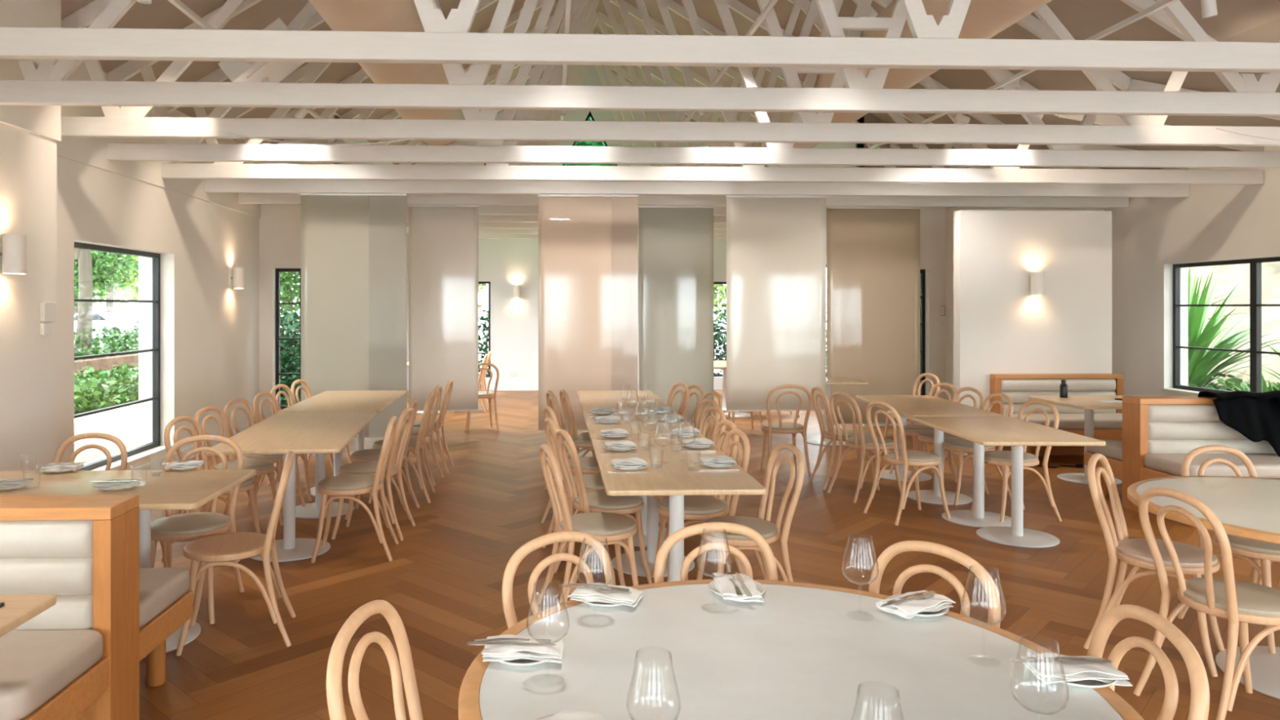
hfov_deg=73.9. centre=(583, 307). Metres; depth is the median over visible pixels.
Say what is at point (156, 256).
window
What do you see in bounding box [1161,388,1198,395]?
trim
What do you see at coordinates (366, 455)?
bentwood chair
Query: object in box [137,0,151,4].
track spotlight
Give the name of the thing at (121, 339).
hedge
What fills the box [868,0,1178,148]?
track
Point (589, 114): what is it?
window
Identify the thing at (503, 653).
folded napkin
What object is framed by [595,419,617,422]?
plate
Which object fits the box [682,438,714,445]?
folded napkin
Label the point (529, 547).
bentwood chair
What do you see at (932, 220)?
wall
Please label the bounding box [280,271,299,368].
tree
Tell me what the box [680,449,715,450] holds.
knife
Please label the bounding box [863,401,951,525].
bentwood chair
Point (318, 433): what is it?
dining table
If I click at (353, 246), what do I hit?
screen
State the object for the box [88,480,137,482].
knife
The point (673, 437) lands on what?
knife
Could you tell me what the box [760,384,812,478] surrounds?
bentwood chair
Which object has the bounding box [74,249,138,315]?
tree
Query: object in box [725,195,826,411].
screen
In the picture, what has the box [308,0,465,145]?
ceiling panel
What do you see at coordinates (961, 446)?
bentwood chair
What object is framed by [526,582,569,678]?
wine glass
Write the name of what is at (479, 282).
window
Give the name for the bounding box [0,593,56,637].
dining table
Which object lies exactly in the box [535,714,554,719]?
plate
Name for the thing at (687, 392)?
bentwood chair
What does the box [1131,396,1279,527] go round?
bench
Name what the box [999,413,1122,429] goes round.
seat cushion
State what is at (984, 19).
ceiling panel
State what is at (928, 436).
bentwood chair
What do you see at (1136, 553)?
bentwood chair
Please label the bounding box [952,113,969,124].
track spotlight
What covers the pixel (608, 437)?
plate
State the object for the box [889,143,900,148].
track spotlight
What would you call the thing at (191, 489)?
dining table
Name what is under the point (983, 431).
dining table
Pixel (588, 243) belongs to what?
screen
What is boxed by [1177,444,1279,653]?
bentwood chair
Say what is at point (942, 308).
light switch
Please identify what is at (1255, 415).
cloth
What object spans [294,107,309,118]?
track spotlight
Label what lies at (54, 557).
cushion
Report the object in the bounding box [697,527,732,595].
wine glass
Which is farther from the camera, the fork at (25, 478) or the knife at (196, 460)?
the knife at (196, 460)
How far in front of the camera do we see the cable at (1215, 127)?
6.63 m
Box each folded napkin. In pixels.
[0,478,32,488]
[39,462,84,471]
[91,478,141,488]
[164,459,204,469]
[481,634,564,662]
[537,708,607,719]
[567,582,642,607]
[591,407,614,412]
[595,415,620,421]
[600,428,628,435]
[604,440,635,448]
[611,457,647,466]
[650,405,674,411]
[657,413,684,419]
[671,426,700,433]
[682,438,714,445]
[700,455,737,464]
[712,572,763,601]
[875,590,955,618]
[1021,652,1133,686]
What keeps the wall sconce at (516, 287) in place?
attached to the wall at (505, 264)
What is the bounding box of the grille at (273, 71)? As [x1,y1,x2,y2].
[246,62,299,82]
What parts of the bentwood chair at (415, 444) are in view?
leg, seat, leg, leg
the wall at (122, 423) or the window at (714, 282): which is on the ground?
the wall at (122, 423)
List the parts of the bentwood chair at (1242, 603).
leg, leg, seat, leg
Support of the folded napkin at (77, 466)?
on the plate at (70, 469)
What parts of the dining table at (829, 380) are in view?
plate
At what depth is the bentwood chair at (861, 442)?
7.17 m
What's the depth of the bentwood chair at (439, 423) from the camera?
8.33 m
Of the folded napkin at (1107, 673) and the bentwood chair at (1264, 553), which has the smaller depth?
the folded napkin at (1107, 673)
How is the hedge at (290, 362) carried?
on the ground
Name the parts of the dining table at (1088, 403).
plate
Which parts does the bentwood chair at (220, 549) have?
leg, leg, seat, leg, leg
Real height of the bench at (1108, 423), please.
0.890 m
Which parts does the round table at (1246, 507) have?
plate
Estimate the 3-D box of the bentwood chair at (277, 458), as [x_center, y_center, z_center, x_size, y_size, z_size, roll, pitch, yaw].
[-2.513,1.173,6.694,0.513,0.902,0.429,0,0,6]
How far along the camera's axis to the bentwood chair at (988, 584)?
2.56 m
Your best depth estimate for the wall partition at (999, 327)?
9.31 m
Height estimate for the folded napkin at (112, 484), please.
0.034 m
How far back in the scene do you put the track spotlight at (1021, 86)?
7.11 m
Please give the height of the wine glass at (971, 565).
0.226 m
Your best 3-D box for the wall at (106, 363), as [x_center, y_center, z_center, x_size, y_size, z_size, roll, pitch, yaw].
[-8.559,1.335,12.686,0.250,0.830,18.000,0,0,-2]
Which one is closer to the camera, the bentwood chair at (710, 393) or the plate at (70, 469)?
the plate at (70, 469)
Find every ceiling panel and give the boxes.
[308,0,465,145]
[779,0,1052,147]
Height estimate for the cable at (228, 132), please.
0.092 m
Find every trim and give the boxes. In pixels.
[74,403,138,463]
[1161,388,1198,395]
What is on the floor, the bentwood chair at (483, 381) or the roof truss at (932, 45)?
the bentwood chair at (483, 381)
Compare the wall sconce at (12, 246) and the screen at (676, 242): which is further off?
the screen at (676, 242)
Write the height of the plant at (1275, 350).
1.380 m
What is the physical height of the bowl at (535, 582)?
0.136 m
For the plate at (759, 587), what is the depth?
2.58 m
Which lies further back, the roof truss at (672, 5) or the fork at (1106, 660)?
the roof truss at (672, 5)
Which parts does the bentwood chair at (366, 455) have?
leg, leg, seat, leg, leg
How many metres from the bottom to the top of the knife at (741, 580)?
0.003 m
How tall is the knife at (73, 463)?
0.003 m
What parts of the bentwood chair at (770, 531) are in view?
leg, leg, seat, leg, leg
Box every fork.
[0,478,33,480]
[45,462,85,466]
[107,479,142,480]
[474,637,551,643]
[567,582,630,591]
[724,574,742,596]
[886,590,936,602]
[1026,657,1112,662]
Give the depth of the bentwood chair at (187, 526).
4.53 m
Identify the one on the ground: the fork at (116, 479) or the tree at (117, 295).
the tree at (117, 295)
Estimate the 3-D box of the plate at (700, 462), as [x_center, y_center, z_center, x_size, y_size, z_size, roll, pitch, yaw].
[0.731,0.858,4.631,0.200,0.020,0.200,0,0,-2]
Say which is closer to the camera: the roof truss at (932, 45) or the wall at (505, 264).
the roof truss at (932, 45)
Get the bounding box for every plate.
[0,484,25,491]
[43,468,74,473]
[94,484,133,491]
[169,464,202,471]
[493,635,550,666]
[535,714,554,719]
[579,598,622,607]
[591,410,613,413]
[591,411,615,414]
[594,419,620,423]
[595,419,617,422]
[599,433,629,438]
[600,432,626,435]
[604,445,636,451]
[605,445,633,448]
[610,463,648,471]
[612,463,644,468]
[649,409,674,413]
[652,409,671,411]
[657,417,683,422]
[659,417,681,420]
[671,431,699,436]
[672,431,697,434]
[682,442,714,448]
[684,443,711,446]
[699,461,736,468]
[701,460,733,466]
[708,580,765,595]
[885,594,949,617]
[1048,676,1116,688]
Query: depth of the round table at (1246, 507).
3.79 m
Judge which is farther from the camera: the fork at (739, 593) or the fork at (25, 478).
the fork at (25, 478)
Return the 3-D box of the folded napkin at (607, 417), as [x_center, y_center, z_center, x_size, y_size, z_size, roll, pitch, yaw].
[0.176,0.833,6.376,0.187,0.032,0.134,0,0,-2]
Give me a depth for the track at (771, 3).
6.80 m
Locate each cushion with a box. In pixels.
[0,520,93,630]
[0,629,102,719]
[139,567,189,627]
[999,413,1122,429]
[1000,378,1115,413]
[1086,439,1122,460]
[1144,453,1279,478]
[1147,404,1275,453]
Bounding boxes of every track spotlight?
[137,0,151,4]
[261,76,269,82]
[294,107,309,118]
[326,139,334,142]
[559,110,566,115]
[699,111,706,116]
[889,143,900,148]
[912,143,919,146]
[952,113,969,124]
[1015,80,1026,89]
[1200,0,1217,17]
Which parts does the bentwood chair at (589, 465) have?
leg, seat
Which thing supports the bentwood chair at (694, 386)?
on the floor
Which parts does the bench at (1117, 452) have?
seat, leg, frame, rail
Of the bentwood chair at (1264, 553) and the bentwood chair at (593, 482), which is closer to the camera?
the bentwood chair at (1264, 553)
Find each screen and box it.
[300,193,407,438]
[408,204,478,410]
[538,194,638,431]
[638,205,713,423]
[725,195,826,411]
[826,206,920,424]
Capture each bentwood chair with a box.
[53,432,127,471]
[151,435,244,624]
[160,416,261,561]
[175,450,296,656]
[193,405,283,525]
[224,398,306,515]
[253,391,315,501]
[267,383,333,484]
[290,379,351,462]
[311,416,399,563]
[325,600,423,719]
[331,407,415,541]
[344,399,419,519]
[368,391,435,503]
[383,384,444,486]
[401,379,453,473]
[453,353,488,413]
[465,362,499,432]
[478,351,490,407]
[502,530,615,628]
[537,444,638,604]
[541,405,600,532]
[542,417,627,556]
[544,390,595,489]
[554,429,653,593]
[559,388,591,493]
[650,429,750,582]
[653,521,777,582]
[655,419,738,571]
[658,399,719,522]
[666,382,689,417]
[680,384,704,425]
[696,443,804,582]
[697,391,722,439]
[697,405,725,448]
[726,411,764,434]
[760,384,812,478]
[808,386,875,489]
[826,391,902,502]
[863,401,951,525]
[868,540,1000,627]
[880,373,940,454]
[888,382,958,479]
[911,386,985,492]
[942,392,1013,505]
[969,400,1062,522]
[1083,453,1225,676]
[1086,604,1209,719]
[1133,488,1279,719]
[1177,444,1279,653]
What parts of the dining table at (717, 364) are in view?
plate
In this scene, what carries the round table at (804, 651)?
on the floor
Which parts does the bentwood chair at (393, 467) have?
leg, leg, seat, leg, leg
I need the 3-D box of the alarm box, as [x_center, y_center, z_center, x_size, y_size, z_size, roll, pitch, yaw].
[-3.759,0.034,5.948,0.036,0.136,0.142,0,0,-2]
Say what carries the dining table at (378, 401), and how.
on the floor
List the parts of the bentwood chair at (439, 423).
seat, leg, leg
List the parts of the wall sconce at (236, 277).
wall plate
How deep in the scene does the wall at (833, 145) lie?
13.06 m
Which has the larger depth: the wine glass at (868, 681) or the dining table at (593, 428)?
the dining table at (593, 428)
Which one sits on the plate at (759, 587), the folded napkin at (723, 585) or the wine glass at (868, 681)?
the folded napkin at (723, 585)
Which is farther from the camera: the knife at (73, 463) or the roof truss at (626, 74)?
the roof truss at (626, 74)
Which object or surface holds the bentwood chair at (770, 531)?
on the floor
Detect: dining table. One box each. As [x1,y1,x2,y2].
[0,469,256,657]
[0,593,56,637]
[204,410,376,561]
[278,390,406,497]
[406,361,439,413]
[577,390,668,411]
[582,408,705,546]
[591,437,765,581]
[713,360,753,417]
[806,377,868,445]
[855,395,1004,505]
[910,416,1106,547]
[1027,395,1158,484]
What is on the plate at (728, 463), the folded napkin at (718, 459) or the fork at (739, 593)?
the folded napkin at (718, 459)
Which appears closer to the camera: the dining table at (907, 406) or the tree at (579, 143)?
the dining table at (907, 406)
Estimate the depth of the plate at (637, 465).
4.50 m
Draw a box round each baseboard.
[131,422,257,470]
[491,383,538,391]
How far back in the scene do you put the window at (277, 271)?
11.36 m
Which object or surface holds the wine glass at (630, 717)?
on the round table at (804, 651)
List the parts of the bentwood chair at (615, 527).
leg, leg, seat, leg, leg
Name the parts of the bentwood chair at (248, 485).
leg, leg, leg, seat, leg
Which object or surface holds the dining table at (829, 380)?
on the floor
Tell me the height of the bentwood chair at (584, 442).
0.902 m
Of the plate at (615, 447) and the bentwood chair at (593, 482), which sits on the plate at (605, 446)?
the plate at (615, 447)
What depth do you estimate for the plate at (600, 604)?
2.44 m
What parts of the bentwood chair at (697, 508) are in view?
leg, seat, leg, leg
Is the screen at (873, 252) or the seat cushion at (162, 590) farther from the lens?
the screen at (873, 252)
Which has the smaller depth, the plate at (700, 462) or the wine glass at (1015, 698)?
the wine glass at (1015, 698)
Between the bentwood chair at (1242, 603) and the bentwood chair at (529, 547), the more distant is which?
the bentwood chair at (1242, 603)
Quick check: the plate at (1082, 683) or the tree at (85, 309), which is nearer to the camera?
the plate at (1082, 683)
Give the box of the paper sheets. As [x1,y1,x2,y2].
[1099,400,1122,402]
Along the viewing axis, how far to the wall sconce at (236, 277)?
10.18 m
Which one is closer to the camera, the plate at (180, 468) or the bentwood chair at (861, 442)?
the plate at (180, 468)
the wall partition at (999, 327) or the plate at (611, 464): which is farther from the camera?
the wall partition at (999, 327)
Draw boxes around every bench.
[0,494,193,719]
[0,501,125,719]
[990,373,1123,455]
[1084,395,1205,510]
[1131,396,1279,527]
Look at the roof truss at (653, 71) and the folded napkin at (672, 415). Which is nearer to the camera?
the folded napkin at (672, 415)
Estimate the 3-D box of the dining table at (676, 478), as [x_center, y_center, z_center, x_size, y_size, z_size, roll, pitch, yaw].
[0.463,1.245,4.846,0.770,0.750,1.610,0,0,-2]
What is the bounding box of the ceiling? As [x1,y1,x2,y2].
[61,0,1279,169]
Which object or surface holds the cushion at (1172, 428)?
on the bench at (1164, 430)
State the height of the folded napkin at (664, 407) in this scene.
0.032 m
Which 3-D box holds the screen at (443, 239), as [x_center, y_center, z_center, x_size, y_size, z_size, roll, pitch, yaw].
[-1.750,0.009,10.572,0.863,2.566,0.032,0,0,-2]
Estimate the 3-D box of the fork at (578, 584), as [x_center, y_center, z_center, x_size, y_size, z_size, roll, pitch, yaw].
[0.042,0.830,2.519,0.191,0.009,0.024,0,0,18]
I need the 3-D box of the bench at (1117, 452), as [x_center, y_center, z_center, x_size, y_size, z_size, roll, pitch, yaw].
[5.730,1.170,7.132,2.750,0.900,0.620,0,0,-2]
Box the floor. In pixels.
[139,390,1279,719]
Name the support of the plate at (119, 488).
on the dining table at (191, 489)
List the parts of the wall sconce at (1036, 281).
wall plate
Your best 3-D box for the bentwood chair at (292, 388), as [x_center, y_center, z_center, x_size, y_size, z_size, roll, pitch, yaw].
[-2.611,1.173,8.450,0.513,0.902,0.429,0,0,5]
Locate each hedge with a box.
[74,324,138,360]
[74,363,138,414]
[280,308,299,405]
[478,309,826,377]
[1188,373,1279,391]
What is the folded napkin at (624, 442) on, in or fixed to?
on the plate at (615, 447)
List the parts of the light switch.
panel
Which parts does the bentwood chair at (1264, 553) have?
leg, seat, leg, leg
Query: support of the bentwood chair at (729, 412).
on the floor
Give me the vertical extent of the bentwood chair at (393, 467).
0.902 m
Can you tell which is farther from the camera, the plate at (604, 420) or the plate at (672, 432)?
the plate at (604, 420)
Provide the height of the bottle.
0.170 m
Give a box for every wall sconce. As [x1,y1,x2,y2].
[0,234,26,274]
[228,267,244,288]
[513,284,519,297]
[1028,271,1044,295]
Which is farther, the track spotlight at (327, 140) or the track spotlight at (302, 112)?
the track spotlight at (327, 140)
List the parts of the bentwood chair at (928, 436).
leg, seat, leg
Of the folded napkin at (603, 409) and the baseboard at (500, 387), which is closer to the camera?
the folded napkin at (603, 409)
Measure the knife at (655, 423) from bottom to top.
0.003 m
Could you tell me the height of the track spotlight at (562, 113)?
0.169 m
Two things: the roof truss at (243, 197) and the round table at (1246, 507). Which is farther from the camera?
the roof truss at (243, 197)
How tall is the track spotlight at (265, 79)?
0.164 m
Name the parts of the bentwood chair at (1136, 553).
leg, leg, seat, leg, leg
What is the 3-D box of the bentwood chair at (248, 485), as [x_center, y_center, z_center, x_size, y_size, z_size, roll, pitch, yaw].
[-2.430,1.173,5.587,0.513,0.902,0.429,0,0,5]
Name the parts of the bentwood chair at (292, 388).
leg, leg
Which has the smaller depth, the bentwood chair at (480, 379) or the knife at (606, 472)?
the knife at (606, 472)
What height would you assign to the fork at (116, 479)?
0.009 m
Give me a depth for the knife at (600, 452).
5.05 m
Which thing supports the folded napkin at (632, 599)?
on the plate at (600, 604)
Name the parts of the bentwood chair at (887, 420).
leg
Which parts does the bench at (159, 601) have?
rail, frame, leg, seat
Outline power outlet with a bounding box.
[510,372,518,376]
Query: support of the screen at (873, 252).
hanging from the roof truss at (243, 197)
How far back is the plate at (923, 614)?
2.38 m
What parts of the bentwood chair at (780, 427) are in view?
leg, leg, seat, leg, leg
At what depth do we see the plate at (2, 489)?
4.00 m
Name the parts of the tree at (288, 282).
crown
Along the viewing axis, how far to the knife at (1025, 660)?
1.98 m
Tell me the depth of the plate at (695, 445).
5.18 m
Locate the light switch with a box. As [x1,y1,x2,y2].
[939,305,945,315]
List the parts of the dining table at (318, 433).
plate, plate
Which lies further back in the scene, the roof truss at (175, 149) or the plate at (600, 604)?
the roof truss at (175, 149)
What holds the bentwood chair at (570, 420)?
on the floor
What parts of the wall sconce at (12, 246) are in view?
wall plate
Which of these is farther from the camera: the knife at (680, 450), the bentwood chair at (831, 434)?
the bentwood chair at (831, 434)
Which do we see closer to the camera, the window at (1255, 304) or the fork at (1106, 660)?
the fork at (1106, 660)
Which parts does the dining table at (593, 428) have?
plate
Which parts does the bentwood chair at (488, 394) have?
leg, seat, leg, leg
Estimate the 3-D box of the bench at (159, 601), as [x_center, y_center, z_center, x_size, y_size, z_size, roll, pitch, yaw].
[-2.689,1.170,3.428,1.945,0.900,0.620,0,0,-2]
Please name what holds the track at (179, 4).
attached to the ceiling
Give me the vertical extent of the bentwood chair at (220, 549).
0.902 m
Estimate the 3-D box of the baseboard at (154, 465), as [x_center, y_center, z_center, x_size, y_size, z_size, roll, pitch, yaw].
[-4.200,1.560,8.659,0.018,0.120,5.178,0,0,-2]
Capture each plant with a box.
[1187,266,1279,387]
[1188,289,1247,329]
[1224,374,1279,392]
[1226,342,1279,387]
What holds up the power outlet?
attached to the wall at (505, 264)
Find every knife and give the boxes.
[0,480,29,482]
[35,462,83,466]
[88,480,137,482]
[160,460,204,464]
[466,641,555,646]
[559,583,631,593]
[595,439,628,439]
[600,452,636,453]
[606,471,648,472]
[655,422,684,423]
[672,436,701,437]
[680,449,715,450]
[697,469,738,470]
[735,572,751,596]
[880,592,934,607]
[1008,658,1105,664]
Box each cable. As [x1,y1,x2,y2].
[227,132,420,145]
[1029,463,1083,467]
[1215,127,1279,140]
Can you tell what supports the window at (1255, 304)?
in the wall at (1150, 236)
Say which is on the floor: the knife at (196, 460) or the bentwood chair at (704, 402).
the bentwood chair at (704, 402)
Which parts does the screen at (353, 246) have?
rail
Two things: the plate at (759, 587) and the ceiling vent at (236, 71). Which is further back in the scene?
the ceiling vent at (236, 71)
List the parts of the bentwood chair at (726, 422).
leg, seat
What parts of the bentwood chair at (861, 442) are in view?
leg, leg, seat, leg, leg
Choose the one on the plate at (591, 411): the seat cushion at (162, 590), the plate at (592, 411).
the plate at (592, 411)
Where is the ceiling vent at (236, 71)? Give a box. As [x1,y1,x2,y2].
[217,17,305,82]
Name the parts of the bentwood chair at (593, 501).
leg, leg, seat, leg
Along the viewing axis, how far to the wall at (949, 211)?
11.43 m
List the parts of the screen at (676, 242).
rail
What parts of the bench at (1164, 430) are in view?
frame, rail, seat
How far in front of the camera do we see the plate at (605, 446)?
5.09 m
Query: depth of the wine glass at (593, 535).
2.34 m
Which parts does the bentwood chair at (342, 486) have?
leg, leg, seat, leg, leg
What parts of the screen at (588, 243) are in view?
rail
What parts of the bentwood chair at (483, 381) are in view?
leg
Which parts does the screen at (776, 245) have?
rail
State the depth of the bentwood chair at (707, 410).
6.22 m
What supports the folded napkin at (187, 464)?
on the plate at (180, 468)
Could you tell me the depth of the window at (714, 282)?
16.72 m
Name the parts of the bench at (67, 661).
rail, seat, frame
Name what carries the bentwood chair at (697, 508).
on the floor
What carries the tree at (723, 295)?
on the ground
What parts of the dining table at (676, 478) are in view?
plate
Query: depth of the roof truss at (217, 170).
8.59 m
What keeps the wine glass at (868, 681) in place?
on the round table at (804, 651)
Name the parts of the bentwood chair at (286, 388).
leg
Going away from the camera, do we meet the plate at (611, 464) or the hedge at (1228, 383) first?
the plate at (611, 464)
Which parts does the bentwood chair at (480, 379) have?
leg, leg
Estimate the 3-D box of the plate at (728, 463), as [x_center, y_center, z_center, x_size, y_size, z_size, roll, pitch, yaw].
[0.731,0.850,4.631,0.180,0.020,0.180,0,0,-2]
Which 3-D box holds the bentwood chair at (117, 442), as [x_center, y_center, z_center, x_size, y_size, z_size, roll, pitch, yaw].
[-2.834,1.173,4.644,0.429,0.902,0.513,0,0,4]
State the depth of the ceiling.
8.23 m
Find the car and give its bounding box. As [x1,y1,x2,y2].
[74,312,138,337]
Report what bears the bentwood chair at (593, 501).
on the floor
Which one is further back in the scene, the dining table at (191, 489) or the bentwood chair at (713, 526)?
the dining table at (191, 489)
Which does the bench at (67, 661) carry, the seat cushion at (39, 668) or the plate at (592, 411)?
the seat cushion at (39, 668)
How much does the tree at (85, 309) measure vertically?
5.882 m
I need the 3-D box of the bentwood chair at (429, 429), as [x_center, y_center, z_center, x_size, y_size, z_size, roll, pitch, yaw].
[-1.591,1.173,7.875,0.513,0.902,0.429,0,0,1]
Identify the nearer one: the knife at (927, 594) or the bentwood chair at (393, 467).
the knife at (927, 594)
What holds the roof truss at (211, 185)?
attached to the ceiling
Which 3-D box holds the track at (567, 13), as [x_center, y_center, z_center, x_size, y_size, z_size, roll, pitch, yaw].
[-0.110,-2.240,6.100,0.036,0.032,10.200,0,0,-2]
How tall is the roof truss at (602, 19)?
3.540 m
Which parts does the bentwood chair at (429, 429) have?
seat, leg, leg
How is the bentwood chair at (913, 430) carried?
on the floor
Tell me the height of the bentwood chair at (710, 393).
0.902 m
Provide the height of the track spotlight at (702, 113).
0.171 m
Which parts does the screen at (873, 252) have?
rail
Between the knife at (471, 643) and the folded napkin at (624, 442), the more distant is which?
the folded napkin at (624, 442)
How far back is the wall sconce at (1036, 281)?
9.16 m
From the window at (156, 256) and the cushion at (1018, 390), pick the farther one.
the cushion at (1018, 390)
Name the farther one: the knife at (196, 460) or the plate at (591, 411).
the plate at (591, 411)
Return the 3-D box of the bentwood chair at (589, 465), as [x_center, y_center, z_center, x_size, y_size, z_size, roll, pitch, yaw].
[-0.027,1.173,6.240,0.513,0.902,0.429,0,0,-15]
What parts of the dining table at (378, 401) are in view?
plate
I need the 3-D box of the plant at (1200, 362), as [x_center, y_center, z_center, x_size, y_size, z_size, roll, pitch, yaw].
[8.995,0.461,12.584,3.138,2.158,3.405,0,0,-32]
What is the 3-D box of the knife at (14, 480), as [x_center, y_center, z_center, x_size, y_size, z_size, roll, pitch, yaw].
[-2.761,0.829,4.034,0.220,0.003,0.016,0,0,-17]
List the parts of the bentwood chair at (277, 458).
leg, seat, leg, leg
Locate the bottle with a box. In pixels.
[1059,379,1067,397]
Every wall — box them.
[0,0,260,471]
[74,353,138,377]
[259,113,339,421]
[334,111,339,164]
[339,115,393,164]
[406,65,738,391]
[777,142,856,264]
[856,112,946,426]
[946,166,1104,400]
[1104,146,1279,395]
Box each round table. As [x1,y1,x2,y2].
[457,579,1143,719]
[1127,475,1279,699]
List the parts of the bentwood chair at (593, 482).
leg, leg, seat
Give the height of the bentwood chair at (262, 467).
0.902 m
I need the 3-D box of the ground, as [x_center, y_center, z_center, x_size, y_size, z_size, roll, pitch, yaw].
[-17.439,1.785,64.388,210.000,0.070,250.000,0,0,-2]
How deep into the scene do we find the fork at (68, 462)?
4.52 m
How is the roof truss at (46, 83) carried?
attached to the ceiling
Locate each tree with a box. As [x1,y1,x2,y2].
[74,248,93,360]
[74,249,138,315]
[93,251,138,313]
[95,263,138,306]
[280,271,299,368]
[478,284,487,308]
[564,116,614,165]
[713,284,726,320]
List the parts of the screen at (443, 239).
rail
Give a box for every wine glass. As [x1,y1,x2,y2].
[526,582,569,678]
[577,535,613,603]
[626,648,680,719]
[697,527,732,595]
[841,533,879,585]
[851,680,904,719]
[961,564,1006,657]
[1009,634,1069,719]
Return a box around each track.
[168,0,374,163]
[560,0,571,120]
[684,0,777,121]
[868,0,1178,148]
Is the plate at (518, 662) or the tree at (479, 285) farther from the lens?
the tree at (479, 285)
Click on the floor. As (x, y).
(443, 580)
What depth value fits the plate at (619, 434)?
5.61 m
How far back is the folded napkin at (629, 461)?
4.53 m
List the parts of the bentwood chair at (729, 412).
leg, leg, leg, leg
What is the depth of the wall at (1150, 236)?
10.27 m
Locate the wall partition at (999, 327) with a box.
[953,210,1111,455]
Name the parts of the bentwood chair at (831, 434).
leg, leg, seat, leg, leg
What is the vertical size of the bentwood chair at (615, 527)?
0.902 m
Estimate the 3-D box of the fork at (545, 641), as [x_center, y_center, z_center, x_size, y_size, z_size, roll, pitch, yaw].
[-0.178,0.830,2.112,0.191,0.009,0.024,0,0,2]
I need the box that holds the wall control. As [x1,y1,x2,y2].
[40,322,52,335]
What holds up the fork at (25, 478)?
on the folded napkin at (3, 484)
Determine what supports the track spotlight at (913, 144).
attached to the track at (1164, 3)
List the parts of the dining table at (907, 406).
plate, plate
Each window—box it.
[74,241,159,470]
[275,268,300,409]
[478,281,490,377]
[562,111,617,165]
[713,281,726,376]
[920,269,924,395]
[1173,257,1279,392]
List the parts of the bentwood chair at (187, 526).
leg, leg, seat, leg, leg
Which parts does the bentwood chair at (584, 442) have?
seat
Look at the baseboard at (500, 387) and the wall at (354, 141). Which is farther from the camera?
the baseboard at (500, 387)
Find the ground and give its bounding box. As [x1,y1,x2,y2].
[74,315,826,374]
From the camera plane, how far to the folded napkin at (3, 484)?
4.03 m
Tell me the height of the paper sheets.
0.002 m
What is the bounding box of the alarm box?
[40,302,56,321]
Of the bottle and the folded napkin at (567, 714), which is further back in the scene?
the bottle
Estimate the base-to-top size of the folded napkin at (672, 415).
0.032 m
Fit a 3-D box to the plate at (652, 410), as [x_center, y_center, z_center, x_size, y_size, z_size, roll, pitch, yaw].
[0.642,0.850,6.979,0.180,0.020,0.180,0,0,-2]
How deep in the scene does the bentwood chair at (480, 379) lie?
12.97 m
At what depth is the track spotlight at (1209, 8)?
5.08 m
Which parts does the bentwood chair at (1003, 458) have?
leg, seat, leg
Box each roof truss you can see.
[0,0,1279,72]
[0,0,1279,116]
[61,0,1279,146]
[106,0,1279,168]
[161,0,1263,184]
[204,0,1189,197]
[238,0,1128,208]
[340,0,826,216]
[373,11,770,229]
[379,0,826,223]
[398,65,777,239]
[404,31,762,235]
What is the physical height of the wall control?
0.087 m
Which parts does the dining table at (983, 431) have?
plate, plate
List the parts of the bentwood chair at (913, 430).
leg, seat, leg, leg, leg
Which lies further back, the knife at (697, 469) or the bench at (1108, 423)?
the bench at (1108, 423)
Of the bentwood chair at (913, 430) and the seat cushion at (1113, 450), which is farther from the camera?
the bentwood chair at (913, 430)
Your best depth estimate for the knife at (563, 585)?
2.49 m
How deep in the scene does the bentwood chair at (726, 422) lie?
5.30 m
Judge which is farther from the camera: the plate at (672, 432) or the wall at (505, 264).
the wall at (505, 264)
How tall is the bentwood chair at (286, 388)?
0.902 m
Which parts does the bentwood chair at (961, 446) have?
leg, leg, seat, leg, leg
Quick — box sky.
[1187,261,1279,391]
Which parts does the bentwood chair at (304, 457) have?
leg, leg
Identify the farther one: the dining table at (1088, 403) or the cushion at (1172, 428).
the dining table at (1088, 403)
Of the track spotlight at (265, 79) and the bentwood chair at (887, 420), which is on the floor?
the bentwood chair at (887, 420)
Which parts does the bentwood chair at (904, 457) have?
leg, leg, seat, leg, leg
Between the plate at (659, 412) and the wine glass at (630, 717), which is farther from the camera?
the plate at (659, 412)
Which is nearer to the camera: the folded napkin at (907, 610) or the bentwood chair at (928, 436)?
the folded napkin at (907, 610)
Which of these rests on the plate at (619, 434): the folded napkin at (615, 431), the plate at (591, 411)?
the folded napkin at (615, 431)
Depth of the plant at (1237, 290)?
13.41 m
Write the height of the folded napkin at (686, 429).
0.032 m
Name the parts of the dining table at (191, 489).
plate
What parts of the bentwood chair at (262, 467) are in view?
leg, leg, seat, leg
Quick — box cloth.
[1197,390,1279,457]
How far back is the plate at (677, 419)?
6.38 m
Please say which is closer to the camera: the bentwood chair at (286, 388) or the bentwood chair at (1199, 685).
the bentwood chair at (1199, 685)
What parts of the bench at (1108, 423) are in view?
leg, rail, seat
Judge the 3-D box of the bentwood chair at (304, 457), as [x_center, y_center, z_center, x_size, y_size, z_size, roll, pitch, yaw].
[-2.516,1.173,7.267,0.513,0.902,0.429,0,0,4]
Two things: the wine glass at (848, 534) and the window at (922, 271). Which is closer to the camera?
the wine glass at (848, 534)
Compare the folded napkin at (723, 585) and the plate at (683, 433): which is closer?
the folded napkin at (723, 585)
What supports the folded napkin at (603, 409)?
on the plate at (592, 411)

